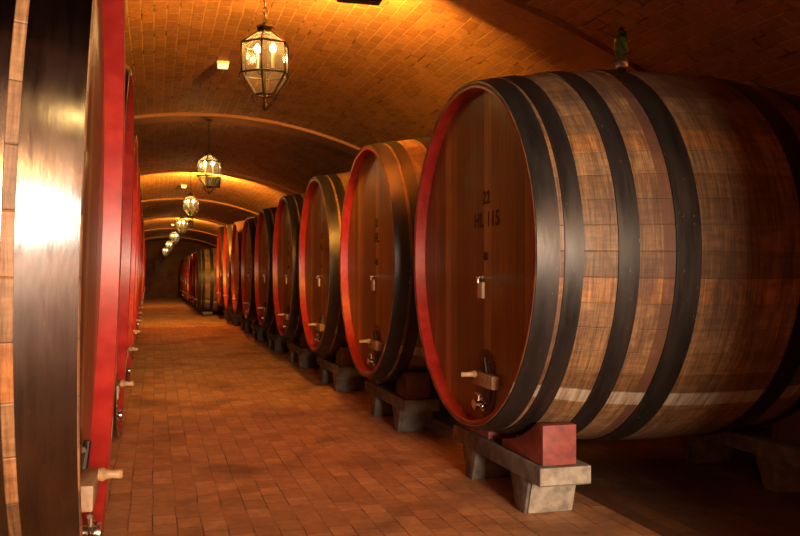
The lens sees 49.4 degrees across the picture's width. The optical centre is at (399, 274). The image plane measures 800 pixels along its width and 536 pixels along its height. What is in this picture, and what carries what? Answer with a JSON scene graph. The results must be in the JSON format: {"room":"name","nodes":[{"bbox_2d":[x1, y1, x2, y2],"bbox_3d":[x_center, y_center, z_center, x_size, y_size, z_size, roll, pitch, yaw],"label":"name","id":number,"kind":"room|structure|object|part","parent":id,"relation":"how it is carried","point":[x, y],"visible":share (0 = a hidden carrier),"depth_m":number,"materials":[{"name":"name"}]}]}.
{"room":"wine cellar","nodes":[
{"label":"wine cellar","id":0,"kind":"room"},
{"bbox_2d":[144,240,208,297],"bbox_3d":[-15.162,-0.760,56.324,9.050,4.500,0.250,0,0,-16],"label":"wall","id":1,"kind":"structure","parent":0,"point":[155,287],"depth_m":56.22,"materials":[{"name":"paint"}]},
{"bbox_2d":[155,260,167,276],"bbox_3d":[-15.386,-0.410,56.104,0.760,1.100,0.048,0,0,-16],"label":"window","id":2,"kind":"structure","parent":1,"relation":"in","point":[161,266],"depth_m":56.08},
{"bbox_2d":[103,297,660,535],"bbox_3d":[-5.653,1.590,22.562,9.050,0.200,70.500,0,0,-16],"label":"floor","id":3,"kind":"structure","parent":0,"point":[222,434],"depth_m":6.89,"materials":[{"name":"brick"}]},
{"bbox_2d":[200,310,211,315],"bbox_3d":[-7.034,1.413,31.576,0.340,0.154,1.568,0,0,-16],"label":"stand","id":4,"kind":"object","parent":3,"relation":"on","point":[203,312],"visible":0.95,"depth_m":31.02,"materials":[{"name":"concrete"}]},
{"bbox_2d":[194,248,223,311],"bbox_3d":[-6.260,0.180,31.800,2.466,2.352,2.352,0,0,-16],"label":"wine cask","id":5,"kind":"object","parent":4,"relation":"on","point":[205,263],"visible":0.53,"depth_m":30.71,"materials":[{"name":"brown wood"}]},
{"bbox_2d":[223,309,231,320],"bbox_3d":[-5.540,1.319,28.412,0.340,0.342,1.568,0,0,-16],"label":"stand","id":6,"kind":"object","parent":3,"relation":"on","point":[227,314],"visible":0.51,"depth_m":27.85,"materials":[{"name":"concrete"}]},
{"bbox_2d":[223,224,233,309],"bbox_3d":[-3.902,-0.220,25.852,2.695,2.750,2.570,0,0,-16],"label":"wine cask","id":7,"kind":"object","parent":6,"relation":"on","point":[228,230],"visible":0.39,"depth_m":25.77,"materials":[{"name":"brown wood"}]},
{"bbox_3d":[-5.000,-0.220,25.536,0.050,2.358,2.204,0,0,-16],"label":"head panel","id":8,"kind":"part","parent":7,"relation":"part of","materials":[{"name":"brown wood"}]},
{"bbox_3d":[-5.726,1.025,28.962,0.220,0.240,0.360,0,0,-16],"label":"chock","id":9,"kind":"object","parent":6,"relation":"on","visible":0},
{"bbox_2d":[216,226,224,306],"bbox_3d":[-4.692,-0.265,28.658,2.695,2.840,2.570,0,0,-16],"label":"wine cask","id":10,"kind":"object","parent":9,"relation":"on","point":[220,236],"visible":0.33,"depth_m":28.73,"materials":[{"name":"brown wood"}]},
{"bbox_3d":[-5.790,-0.265,28.342,0.050,2.435,2.204,0,0,-16],"label":"head panel","id":11,"kind":"part","parent":10,"relation":"part of","materials":[{"name":"brown wood"}]},
{"bbox_2d":[231,312,240,325],"bbox_3d":[-4.750,1.319,25.606,0.340,0.342,1.568,0,0,-16],"label":"stand","id":12,"kind":"object","parent":3,"relation":"on","point":[235,318],"visible":0.48,"depth_m":25.05,"materials":[{"name":"concrete"}]},
{"bbox_2d":[231,220,244,314],"bbox_3d":[-3.112,-0.175,23.046,2.695,2.660,2.570,0,0,-16],"label":"wine cask","id":13,"kind":"object","parent":12,"relation":"on","point":[236,243],"visible":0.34,"depth_m":22.83,"materials":[{"name":"brown wood"}]},
{"bbox_3d":[-4.210,-0.175,22.730,0.050,2.281,2.204,0,0,-16],"label":"head panel","id":14,"kind":"part","parent":13,"relation":"part of","materials":[{"name":"brown wood"}]},
{"bbox_2d":[240,317,251,332],"bbox_3d":[-3.960,1.319,22.800,0.340,0.342,1.568,0,0,-16],"label":"stand","id":15,"kind":"object","parent":3,"relation":"on","point":[245,324],"visible":0.49,"depth_m":22.24,"materials":[{"name":"concrete"}]},
{"bbox_2d":[241,216,257,320],"bbox_3d":[-2.322,-0.130,20.240,2.695,2.570,2.570,0,0,-16],"label":"wine cask","id":16,"kind":"object","parent":15,"relation":"on","point":[249,228],"visible":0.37,"depth_m":19.93,"materials":[{"name":"brown wood"}]},
{"bbox_3d":[-3.420,-0.130,19.925,0.050,2.204,2.204,0,0,-16],"label":"head panel","id":17,"kind":"part","parent":16,"relation":"part of","materials":[{"name":"brown wood"}]},
{"bbox_2d":[251,323,267,340],"bbox_3d":[-3.169,1.319,19.995,0.340,0.342,1.568,0,0,-16],"label":"stand","id":18,"kind":"object","parent":3,"relation":"on","point":[258,332],"visible":0.66,"depth_m":19.44,"materials":[{"name":"concrete"}]},
{"bbox_2d":[254,207,276,328],"bbox_3d":[-1.531,-0.130,17.434,2.695,2.570,2.570,0,0,-16],"label":"wine cask","id":19,"kind":"object","parent":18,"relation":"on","point":[263,285],"visible":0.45,"depth_m":17.05,"materials":[{"name":"brown wood"}]},
{"bbox_3d":[-2.630,-0.130,17.119,0.050,2.204,2.204,0,0,-16],"label":"head panel","id":20,"kind":"part","parent":19,"relation":"part of","materials":[{"name":"brown wood"}]},
{"bbox_2d":[266,330,288,351],"bbox_3d":[-2.379,1.319,17.189,0.340,0.342,1.568,0,0,-16],"label":"stand","id":21,"kind":"object","parent":3,"relation":"on","point":[279,343],"visible":0.63,"depth_m":16.64,"materials":[{"name":"concrete"}]},
{"bbox_2d":[275,324,279,334],"bbox_3d":[-2.251,1.025,16.622,0.220,0.240,0.360,0,0,-16],"label":"chock","id":22,"kind":"object","parent":21,"relation":"on","point":[276,328],"visible":0.23,"depth_m":16.59,"materials":[{"name":"red wood"}]},
{"bbox_2d":[287,341,319,367],"bbox_3d":[-1.589,1.319,14.383,0.340,0.342,1.568,0,0,-16],"label":"stand","id":23,"kind":"object","parent":3,"relation":"on","point":[305,358],"visible":0.69,"depth_m":13.84,"materials":[{"name":"concrete"}]},
{"bbox_2d":[272,193,304,339],"bbox_3d":[-0.741,-0.130,14.629,2.695,2.570,2.570,0,0,-16],"label":"wine cask","id":24,"kind":"object","parent":23,"relation":"on","point":[285,278],"visible":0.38,"depth_m":14.12,"materials":[{"name":"brown wood"}]},
{"bbox_3d":[-1.839,-0.130,14.313,0.050,2.204,2.204,0,0,-16],"label":"head panel","id":25,"kind":"part","parent":24,"relation":"part of","materials":[{"name":"brown wood"}]},
{"bbox_2d":[299,332,308,347],"bbox_3d":[-1.460,1.025,13.816,0.220,0.240,0.360,0,0,-16],"label":"chock","id":26,"kind":"object","parent":23,"relation":"on","point":[302,341],"visible":0.5,"depth_m":13.63,"materials":[{"name":"red wood"}]},
{"bbox_2d":[317,356,361,391],"bbox_3d":[-0.798,1.319,11.577,0.340,0.342,1.568,0,0,-16],"label":"stand","id":27,"kind":"object","parent":3,"relation":"on","point":[348,378],"visible":0.76,"depth_m":11.04,"materials":[{"name":"concrete"}]},
{"bbox_2d":[319,353,335,357],"bbox_3d":[-0.985,1.025,12.127,0.220,0.240,0.360,0,0,-16],"label":"chock","id":28,"kind":"object","parent":27,"relation":"on","point":[320,354],"visible":0.06,"depth_m":11.95,"materials":[{"name":"red wood"}]},
{"bbox_2d":[298,172,349,355],"bbox_3d":[0.049,-0.130,11.823,2.695,2.570,2.570,0,0,-16],"label":"wine cask","id":29,"kind":"object","parent":28,"relation":"on","point":[321,216],"visible":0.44,"depth_m":11.25,"materials":[{"name":"brown wood"}]},
{"bbox_3d":[-1.049,-0.130,11.507,0.050,2.204,2.204,0,0,-16],"label":"head panel","id":30,"kind":"part","parent":29,"relation":"part of","materials":[{"name":"brown wood"}]},
{"bbox_2d":[316,275,321,285],"bbox_3d":[-1.049,0.081,11.289,0.070,0.148,0.110,0,0,-16],"label":"tap","id":31,"kind":"object","parent":29,"relation":"on","point":[319,280],"depth_m":11.28,"materials":[{"name":"silver"}]},
{"bbox_3d":[-1.025,0.710,11.296,0.024,0.450,0.330,0,0,-16],"label":"hatch door","id":32,"kind":"part","parent":29,"relation":"part of","materials":[{"name":"brown wood"}]},
{"bbox_2d":[336,347,354,366],"bbox_3d":[-0.670,1.025,11.011,0.220,0.240,0.360,0,0,-16],"label":"chock","id":33,"kind":"object","parent":27,"relation":"on","point":[343,356],"visible":0.54,"depth_m":10.83,"materials":[{"name":"red wood"}]},
{"bbox_2d":[365,380,438,431],"bbox_3d":[-0.008,1.319,8.771,0.340,0.342,1.568,0,0,-16],"label":"stand","id":34,"kind":"object","parent":3,"relation":"on","point":[408,415],"visible":0.89,"depth_m":8.24,"materials":[{"name":"concrete"}]},
{"bbox_2d":[368,378,395,383],"bbox_3d":[-0.194,1.025,9.321,0.220,0.240,0.360,0,0,-16],"label":"chock","id":35,"kind":"object","parent":34,"relation":"on","point":[376,381],"visible":0.05,"depth_m":9.14,"materials":[{"name":"red wood"}]},
{"bbox_2d":[340,137,433,385],"bbox_3d":[0.839,-0.130,9.017,2.695,2.570,2.570,0,0,-16],"label":"wine cask","id":36,"kind":"object","parent":35,"relation":"on","point":[377,290],"visible":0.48,"depth_m":8.29,"materials":[{"name":"brown wood"}]},
{"bbox_3d":[-0.347,0.648,8.457,0.105,0.050,0.050,0,0,-16],"label":"screw handle","id":37,"kind":"part","parent":36,"relation":"part of","materials":[{"name":"brown wood"}]},
{"bbox_3d":[-0.259,-0.130,8.701,0.050,2.204,2.204,0,0,-16],"label":"head panel","id":38,"kind":"part","parent":36,"relation":"part of","materials":[{"name":"brown wood"}]},
{"bbox_2d":[370,275,376,289],"bbox_3d":[-0.258,0.081,8.483,0.070,0.148,0.110,0,0,-16],"label":"tap","id":39,"kind":"object","parent":36,"relation":"on","point":[373,282],"depth_m":8.47,"materials":[{"name":"silver metal"}]},
{"bbox_3d":[-0.234,0.710,8.490,0.024,0.450,0.330,0,0,-16],"label":"hatch door","id":40,"kind":"part","parent":36,"relation":"part of","materials":[{"name":"brown wood"}]},
{"bbox_2d":[396,371,429,398],"bbox_3d":[0.120,1.025,8.205,0.220,0.240,0.360,0,0,-16],"label":"chock","id":41,"kind":"object","parent":34,"relation":"on","point":[411,385],"visible":0.98,"depth_m":8.04,"materials":[{"name":"red wood"}]},
{"bbox_2d":[453,424,590,513],"bbox_3d":[0.782,1.319,5.965,0.340,0.342,1.568,0,0,-16],"label":"stand","id":42,"kind":"object","parent":3,"relation":"on","point":[537,488],"visible":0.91,"depth_m":5.45,"materials":[{"name":"concrete"}]},
{"bbox_2d":[458,423,517,438],"bbox_3d":[0.634,1.025,6.381,0.220,0.240,0.640,0,0,-16],"label":"chock","id":43,"kind":"object","parent":42,"relation":"on","point":[487,434],"visible":0.06,"depth_m":6.08,"materials":[{"name":"red wood"}]},
{"bbox_2d":[414,69,799,440],"bbox_3d":[1.629,-0.130,6.215,2.695,2.570,2.570,0,0,-16],"label":"wine cask","id":44,"kind":"object","parent":43,"relation":"on","point":[612,254],"visible":0.99,"depth_m":5.13,"materials":[{"name":"brown wood"}]},
{"bbox_3d":[0.444,0.648,5.652,0.105,0.050,0.050,0,0,-16],"label":"screw handle","id":45,"kind":"part","parent":44,"relation":"part of","materials":[{"name":"brown wood"}]},
{"bbox_3d":[0.531,-0.130,5.896,0.050,2.204,2.204,0,0,-16],"label":"head panel","id":46,"kind":"part","parent":44,"relation":"part of","materials":[{"name":"brown wood"}]},
{"bbox_2d":[475,276,486,297],"bbox_3d":[0.533,0.081,5.677,0.070,0.148,0.110,0,0,-16],"label":"tap","id":47,"kind":"object","parent":44,"relation":"on","point":[481,286],"depth_m":5.67,"materials":[{"name":"silver metal"}]},
{"bbox_3d":[0.557,0.710,5.684,0.024,0.450,0.330,0,0,-16],"label":"hatch door","id":48,"kind":"part","parent":44,"relation":"part of","materials":[{"name":"brown wood"}]},
{"bbox_2d":[613,27,628,70],"bbox_3d":[1.571,-1.583,6.188,0.107,0.352,0.107,0,0,4],"label":"glass airlock","id":49,"kind":"object","parent":44,"relation":"on","point":[620,62],"visible":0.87,"depth_m":6.15,"materials":[{"name":"glass"}]},
{"bbox_3d":[1.571,-1.510,6.188,0.108,0.095,0.108,0,0,-16],"label":"clear bulb","id":50,"kind":"part","parent":49,"relation":"part of","materials":[{"name":"clear glass"}]},
{"bbox_2d":[502,422,575,465],"bbox_3d":[0.872,1.025,5.534,0.220,0.240,0.640,0,0,-16],"label":"chock","id":51,"kind":"object","parent":42,"relation":"on","point":[545,444],"visible":1,"depth_m":5.24,"materials":[{"name":"red wood"}]},
{"bbox_3d":[-1.564,1.319,2.822,0.340,0.342,1.568,0,0,-16],"label":"stand","id":52,"kind":"object","parent":3,"relation":"on","visible":0},
{"bbox_2d":[0,0,124,535],"bbox_3d":[-2.244,-0.172,2.630,2.680,2.589,2.570,0,0,-16],"label":"wine cask","id":53,"kind":"object","parent":52,"relation":"on","point":[62,62],"visible":1,"depth_m":1.91,"materials":[{"name":"brown wood"}]},
{"bbox_3d":[-1.096,0.743,2.954,0.024,0.450,0.330,2,-1,-16],"label":"hatch door","id":54,"kind":"part","parent":53,"relation":"part of","materials":[{"name":"brown wood"}]},
{"bbox_3d":[-1.101,-0.133,2.952,0.050,2.204,2.204,2,-1,-16],"label":"head panel","id":55,"kind":"part","parent":53,"relation":"part of","materials":[{"name":"brown wood"}]},
{"bbox_3d":[-0.993,0.684,2.983,0.080,0.050,0.050,2,-1,-16],"label":"screw handle","id":56,"kind":"part","parent":53,"relation":"part of","materials":[{"name":"beige wood"}]},
{"bbox_3d":[-2.283,1.319,5.299,0.340,0.342,1.568,0,0,-16],"label":"stand","id":57,"kind":"object","parent":3,"relation":"on","visible":0},
{"bbox_2d":[112,65,133,441],"bbox_3d":[-2.963,-0.172,5.108,2.680,2.589,2.570,0,0,-16],"label":"wine cask","id":58,"kind":"object","parent":57,"relation":"on","point":[120,383],"visible":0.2,"depth_m":6.30,"materials":[{"name":"brown wood"}]},
{"bbox_3d":[-1.712,0.684,5.460,0.080,0.050,0.050,2,-1,-16],"label":"screw handle","id":59,"kind":"part","parent":58,"relation":"part of","materials":[{"name":"brown wood"}]},
{"bbox_3d":[-3.014,1.319,7.816,0.340,0.342,1.568,0,0,-16],"label":"stand","id":60,"kind":"object","parent":3,"relation":"on","visible":0},
{"bbox_2d":[125,133,137,386],"bbox_3d":[-3.694,-0.172,7.624,2.680,2.589,2.570,0,0,-16],"label":"wine cask","id":61,"kind":"object","parent":60,"relation":"on","point":[130,348],"visible":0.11,"depth_m":8.85,"materials":[{"name":"brown wood"}]},
{"bbox_3d":[-2.443,0.684,7.976,0.080,0.050,0.050,2,-1,-16],"label":"screw handle","id":62,"kind":"part","parent":61,"relation":"part of","materials":[{"name":"brown wood"}]},
{"bbox_3d":[-3.739,1.319,10.313,0.340,0.342,1.568,0,0,-16],"label":"stand","id":63,"kind":"object","parent":3,"relation":"on","visible":0},
{"bbox_2d":[131,167,139,359],"bbox_3d":[-4.419,-0.172,10.121,2.680,2.589,2.570,0,0,-16],"label":"wine cask","id":64,"kind":"object","parent":63,"relation":"on","point":[138,203],"visible":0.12,"depth_m":11.36,"materials":[{"name":"brown wood"}]},
{"bbox_3d":[-4.464,1.319,12.810,0.340,0.342,1.568,0,0,-16],"label":"stand","id":65,"kind":"object","parent":3,"relation":"on","visible":0},
{"bbox_2d":[135,188,141,342],"bbox_3d":[-5.144,-0.172,12.618,2.680,2.589,2.570,0,0,-16],"label":"wine cask","id":66,"kind":"object","parent":65,"relation":"on","point":[137,319],"visible":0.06,"depth_m":13.88,"materials":[{"name":"brown wood"}]},
{"bbox_3d":[-5.189,1.319,15.306,0.340,0.342,1.568,0,0,-16],"label":"stand","id":67,"kind":"object","parent":3,"relation":"on","visible":0},
{"bbox_2d":[137,203,142,329],"bbox_3d":[-5.869,-0.172,15.115,2.680,2.589,2.570,0,0,-16],"label":"wine cask","id":68,"kind":"object","parent":67,"relation":"on","point":[141,203],"visible":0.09,"depth_m":16.36,"materials":[{"name":"brown wood"}]},
{"bbox_3d":[-5.914,1.319,17.803,0.340,0.342,1.568,0,0,-16],"label":"stand","id":69,"kind":"object","parent":3,"relation":"on","visible":0},
{"bbox_2d":[139,212,142,318],"bbox_3d":[-6.594,-0.172,17.612,2.680,2.589,2.570,0,0,-16],"label":"wine cask","id":70,"kind":"object","parent":69,"relation":"on","point":[142,212],"visible":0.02,"depth_m":18.84,"materials":[{"name":"brown wood"}]},
{"bbox_3d":[-6.639,1.319,20.300,0.340,0.342,1.568,0,0,-16],"label":"stand","id":71,"kind":"object","parent":3,"relation":"on","visible":0},
{"bbox_2d":[140,221,143,311],"bbox_3d":[-7.319,-0.172,20.109,2.680,2.589,2.570,0,0,-16],"label":"wine cask","id":72,"kind":"object","parent":71,"relation":"on","point":[143,221],"visible":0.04,"depth_m":21.41,"materials":[{"name":"brown wood"}]},
{"bbox_3d":[-7.364,1.319,22.797,0.340,0.342,1.568,0,0,-16],"label":"stand","id":73,"kind":"object","parent":3,"relation":"on","visible":0},
{"bbox_2d":[141,234,143,305],"bbox_3d":[-8.044,-0.172,22.606,2.680,2.589,2.570,0,0,-16],"label":"wine cask","id":74,"kind":"object","parent":73,"relation":"on","point":[143,234],"visible":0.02,"depth_m":23.82,"materials":[{"name":"brown wood"}]},
{"bbox_3d":[-7.806,1.413,34.319,0.340,0.154,1.568,0,0,-16],"label":"stand","id":75,"kind":"object","parent":3,"relation":"on","visible":0},
{"bbox_2d":[191,252,195,305],"bbox_3d":[-7.032,0.180,34.543,2.466,2.352,2.352,0,0,-16],"label":"wine cask","id":76,"kind":"object","parent":75,"relation":"on","point":[194,253],"visible":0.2,"depth_m":34.85,"materials":[{"name":"brown wood"}]},
{"bbox_3d":[-8.579,1.413,37.062,0.340,0.154,1.568,0,0,-16],"label":"stand","id":77,"kind":"object","parent":3,"relation":"on","visible":0},
{"bbox_2d":[188,254,192,303],"bbox_3d":[-7.805,0.180,37.286,2.466,2.352,2.352,0,0,-16],"label":"wine cask","id":78,"kind":"object","parent":77,"relation":"on","point":[191,255],"visible":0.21,"depth_m":37.69,"materials":[{"name":"brown wood"}]},
{"bbox_3d":[-9.352,1.413,39.805,0.340,0.154,1.568,0,0,-16],"label":"stand","id":79,"kind":"object","parent":3,"relation":"on","visible":0},
{"bbox_2d":[187,255,189,301],"bbox_3d":[-8.577,0.180,40.030,2.466,2.352,2.352,0,0,-16],"label":"wine cask","id":80,"kind":"object","parent":79,"relation":"on","point":[188,259],"visible":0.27,"depth_m":40.48,"materials":[{"name":"brown wood"}]},
{"bbox_3d":[-10.124,1.413,42.549,0.340,0.154,1.568,0,0,-16],"label":"stand","id":81,"kind":"object","parent":3,"relation":"on","visible":0},
{"bbox_2d":[185,256,187,299],"bbox_3d":[-9.350,0.180,42.773,2.466,2.352,2.352,0,0,-16],"label":"wine cask","id":82,"kind":"object","parent":81,"relation":"on","point":[187,256],"visible":0.15,"depth_m":43.28,"materials":[{"name":"brown wood"}]},
{"bbox_3d":[-10.897,1.413,45.292,0.340,0.154,1.568,0,0,-16],"label":"stand","id":83,"kind":"object","parent":3,"relation":"on","visible":0},
{"bbox_2d":[182,257,185,298],"bbox_3d":[-10.123,0.180,45.516,2.466,2.352,2.352,0,0,-16],"label":"wine cask","id":84,"kind":"object","parent":83,"relation":"on","point":[183,291],"visible":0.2,"depth_m":46.04,"materials":[{"name":"brown wood"}]},
{"bbox_3d":[-11.670,1.413,48.035,0.340,0.154,1.568,0,0,-16],"label":"stand","id":85,"kind":"object","parent":3,"relation":"on","visible":0},
{"bbox_2d":[182,258,183,296],"bbox_3d":[-10.895,0.180,48.260,2.466,2.352,2.352,0,0,-16],"label":"wine cask","id":86,"kind":"object","parent":85,"relation":"on","point":[183,258],"visible":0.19,"depth_m":48.71,"materials":[{"name":"brown wood"}]},
{"bbox_3d":[-12.442,1.413,50.779,0.340,0.154,1.568,0,0,-16],"label":"stand","id":87,"kind":"object","parent":3,"relation":"on","visible":0},
{"bbox_2d":[180,259,181,295],"bbox_3d":[-11.668,0.180,51.003,2.466,2.352,2.352,0,0,-16],"label":"wine cask","id":88,"kind":"object","parent":87,"relation":"on","point":[181,259],"visible":0.19,"depth_m":50.26,"materials":[{"name":"brown wood"}]},
{"bbox_2d":[125,0,799,247],"bbox_3d":[-6.019,-1.770,23.862,8.550,2.301,67.200,0,0,-16],"label":"ceiling","id":89,"kind":"structure","parent":0,"point":[361,75],"depth_m":10.00,"materials":[{"name":"brick"}]},
{"bbox_2d":[162,237,168,257],"bbox_3d":[-14.061,-1.598,52.193,0.448,1.272,0.448,0,0,-16],"label":"hanging lantern","id":90,"kind":"object","parent":89,"relation":"hanging from","point":[165,237],"visible":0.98,"depth_m":52.19,"materials":[{"name":"beige"}]},
{"bbox_2d":[170,219,179,246],"bbox_3d":[-9.651,-1.801,37.228,0.448,1.272,0.448,0,0,-16],"label":"hanging lantern","id":91,"kind":"object","parent":89,"relation":"hanging from","point":[173,234],"visible":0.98,"depth_m":37.22,"materials":[{"name":"beige"}]},
{"bbox_3d":[-9.651,-1.494,37.228,0.448,0.657,0.448,0,0,-16],"label":"frame","id":92,"kind":"part","parent":91,"relation":"part of","materials":[{"name":"metal"}]},
{"bbox_2d":[144,228,216,236],"bbox_3d":[-11.875,-1.561,44.653,8.550,1.709,0.600,0,0,-16],"label":"trim","id":93,"kind":"structure","parent":89,"relation":"attached to","point":[156,228],"depth_m":44.73,"materials":[{"name":"brick"}]},
{"bbox_2d":[145,236,216,246],"bbox_3d":[-13.990,-1.459,52.161,8.550,1.709,0.600,0,0,-16],"label":"trim","id":94,"kind":"structure","parent":89,"relation":"attached to","point":[161,236],"depth_m":52.25,"materials":[{"name":"brick"}]},
{"bbox_2d":[175,200,187,236],"bbox_3d":[-7.462,-1.903,29.741,0.448,1.272,0.448,0,0,-16],"label":"hanging lantern","id":95,"kind":"object","parent":89,"relation":"hanging from","point":[181,217],"visible":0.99,"depth_m":29.71,"materials":[{"name":"beige"}]},
{"bbox_3d":[-7.462,-1.595,29.741,0.448,0.657,0.448,0,0,-16],"label":"frame","id":96,"kind":"part","parent":95,"relation":"part of","materials":[{"name":"metal"}]},
{"bbox_2d":[143,216,227,225],"bbox_3d":[-9.761,-1.662,37.145,8.550,1.709,0.600,0,0,-16],"label":"trim","id":97,"kind":"structure","parent":89,"relation":"attached to","point":[158,217],"depth_m":37.14,"materials":[{"name":"brick"}]},
{"bbox_2d":[184,219,193,226],"bbox_3d":[-9.080,-2.220,37.402,0.406,0.355,0.126,0,0,-16],"label":"floodlight","id":98,"kind":"object","parent":89,"relation":"attached to","point":[190,223],"visible":0.7,"depth_m":37.35,"materials":[{"name":"metal"}]},
{"bbox_2d":[182,172,199,220],"bbox_3d":[-5.348,-1.989,22.233,0.448,1.272,0.448,0,0,-16],"label":"hanging lantern","id":99,"kind":"object","parent":89,"relation":"hanging from","point":[190,194],"visible":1,"depth_m":22.23,"materials":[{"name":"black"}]},
{"bbox_3d":[-5.348,-1.682,22.233,0.448,0.657,0.448,0,0,-16],"label":"frame","id":100,"kind":"part","parent":99,"relation":"part of","materials":[{"name":"metal"}]},
{"bbox_2d":[142,198,257,216],"bbox_3d":[-7.646,-1.764,29.637,8.550,1.709,0.600,0,0,-16],"label":"trim","id":101,"kind":"structure","parent":89,"relation":"attached to","point":[160,199],"depth_m":29.75,"materials":[{"name":"brick"}]},
{"bbox_2d":[196,119,220,193],"bbox_3d":[-3.233,-1.989,14.725,0.448,1.272,0.448,0,0,-16],"label":"hanging lantern","id":102,"kind":"object","parent":89,"relation":"hanging from","point":[207,154],"visible":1,"depth_m":14.70,"materials":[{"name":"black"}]},
{"bbox_3d":[-3.233,-1.682,14.725,0.448,0.657,0.448,0,0,-16],"label":"frame","id":103,"kind":"part","parent":102,"relation":"part of","materials":[{"name":"metal"}]},
{"bbox_2d":[205,174,219,187],"bbox_3d":[-4.812,-2.407,22.397,0.406,0.355,0.126,0,0,-16],"label":"floodlight","id":104,"kind":"object","parent":89,"relation":"attached to","point":[217,185],"visible":0.53,"depth_m":22.35,"materials":[{"name":"metal"}]},
{"bbox_2d":[140,168,299,194],"bbox_3d":[-5.531,-1.849,22.129,8.550,1.701,0.600,0,0,-16],"label":"trim","id":105,"kind":"structure","parent":89,"relation":"attached to","point":[171,170],"depth_m":22.27,"materials":[{"name":"brick"}]},
{"bbox_2d":[217,61,228,68],"bbox_3d":[-2.220,-2.625,10.907,0.150,0.085,0.100,0,0,-16],"label":"lamp","id":106,"kind":"object","parent":89,"relation":"attached to","point":[220,64],"visible":1,"depth_m":10.86,"materials":[{"name":"beige plastic"}]},
{"bbox_2d":[217,64,227,68],"bbox_3d":[-2.220,-2.608,10.907,0.130,0.051,0.090,0,0,-16],"label":"diffuser","id":107,"kind":"object","parent":106,"relation":"attached to","point":[220,66],"depth_m":10.87,"materials":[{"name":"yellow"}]},
{"bbox_2d":[134,113,360,156],"bbox_3d":[-3.417,-1.849,14.621,8.550,1.701,0.600,0,0,-16],"label":"trim","id":108,"kind":"structure","parent":89,"relation":"attached to","point":[312,135],"depth_m":14.77,"materials":[{"name":"brick"}]},
{"bbox_2d":[239,0,290,110],"bbox_3d":[-1.119,-1.989,7.217,0.448,1.272,0.448,0,0,-16],"label":"hanging lantern","id":109,"kind":"object","parent":89,"relation":"hanging from","point":[266,30],"visible":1,"depth_m":7.19,"materials":[{"name":"metal"}]},
{"bbox_2d":[254,44,259,67],"bbox_3d":[-1.186,-1.812,7.234,0.049,0.219,0.050,0,0,-16],"label":"candle","id":110,"kind":"object","parent":109,"relation":"on","point":[257,49],"depth_m":7.22,"materials":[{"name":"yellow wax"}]},
{"bbox_3d":[-1.119,-2.338,7.217,0.100,0.574,0.100,0,0,-16],"label":"chain","id":111,"kind":"part","parent":109,"relation":"part of","materials":[{"name":"metal"}]},
{"bbox_2d":[257,68,275,97],"bbox_3d":[-1.119,-1.585,7.217,0.191,0.235,0.052,0,0,14],"label":"candle holder","id":112,"kind":"object","parent":109,"relation":"on","point":[266,94],"depth_m":7.21,"materials":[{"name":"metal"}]},
{"bbox_2d":[270,43,275,67],"bbox_3d":[-1.051,-1.812,7.200,0.049,0.219,0.050,0,0,-16],"label":"candle","id":113,"kind":"object","parent":109,"relation":"on","point":[273,48],"depth_m":7.19,"materials":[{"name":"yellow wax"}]},
{"bbox_2d":[336,0,381,5],"bbox_3d":[-0.335,-2.407,7.129,0.406,0.355,0.126,0,0,-16],"label":"floodlight","id":114,"kind":"object","parent":89,"relation":"attached to","point":[364,2],"visible":1,"depth_m":7.12,"materials":[{"name":"metal"}]},
{"bbox_2d":[422,0,646,71],"bbox_3d":[-1.302,-1.849,7.113,8.550,1.701,0.600,0,0,-16],"label":"ceiling arch","id":115,"kind":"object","parent":89,"relation":"attached to","point":[565,42],"depth_m":7.78,"materials":[{"name":"brick"}]},
{"bbox_2d":[362,376,799,535],"bbox_3d":[-4.304,1.487,29.539,2.170,0.006,57.200,0,0,-16],"label":"floor","id":116,"kind":"structure","parent":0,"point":[650,483],"depth_m":5.98,"materials":[{"name":"brick"}]},
{"bbox_2d":[682,426,799,492],"bbox_3d":[2.572,1.319,6.470,0.340,0.342,1.568,0,0,-16],"label":"stand","id":117,"kind":"object","parent":116,"relation":"on","point":[778,461],"visible":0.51,"depth_m":6.11,"materials":[{"name":"concrete"}]},
{"bbox_2d":[772,410,799,445],"bbox_3d":[2.754,1.025,5.937,0.220,0.240,0.360,0,0,-16],"label":"chock","id":118,"kind":"object","parent":117,"relation":"on","point":[787,429],"visible":0.98,"depth_m":5.92,"materials":[{"name":"red wood"}]},
{"bbox_2d":[758,423,771,429],"bbox_3d":[-1.784,-0.060,25.055,0.250,3.100,67.200,0,0,-16],"label":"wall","id":119,"kind":"structure","parent":0,"point":[769,425],"depth_m":7.30,"materials":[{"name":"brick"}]}
]}

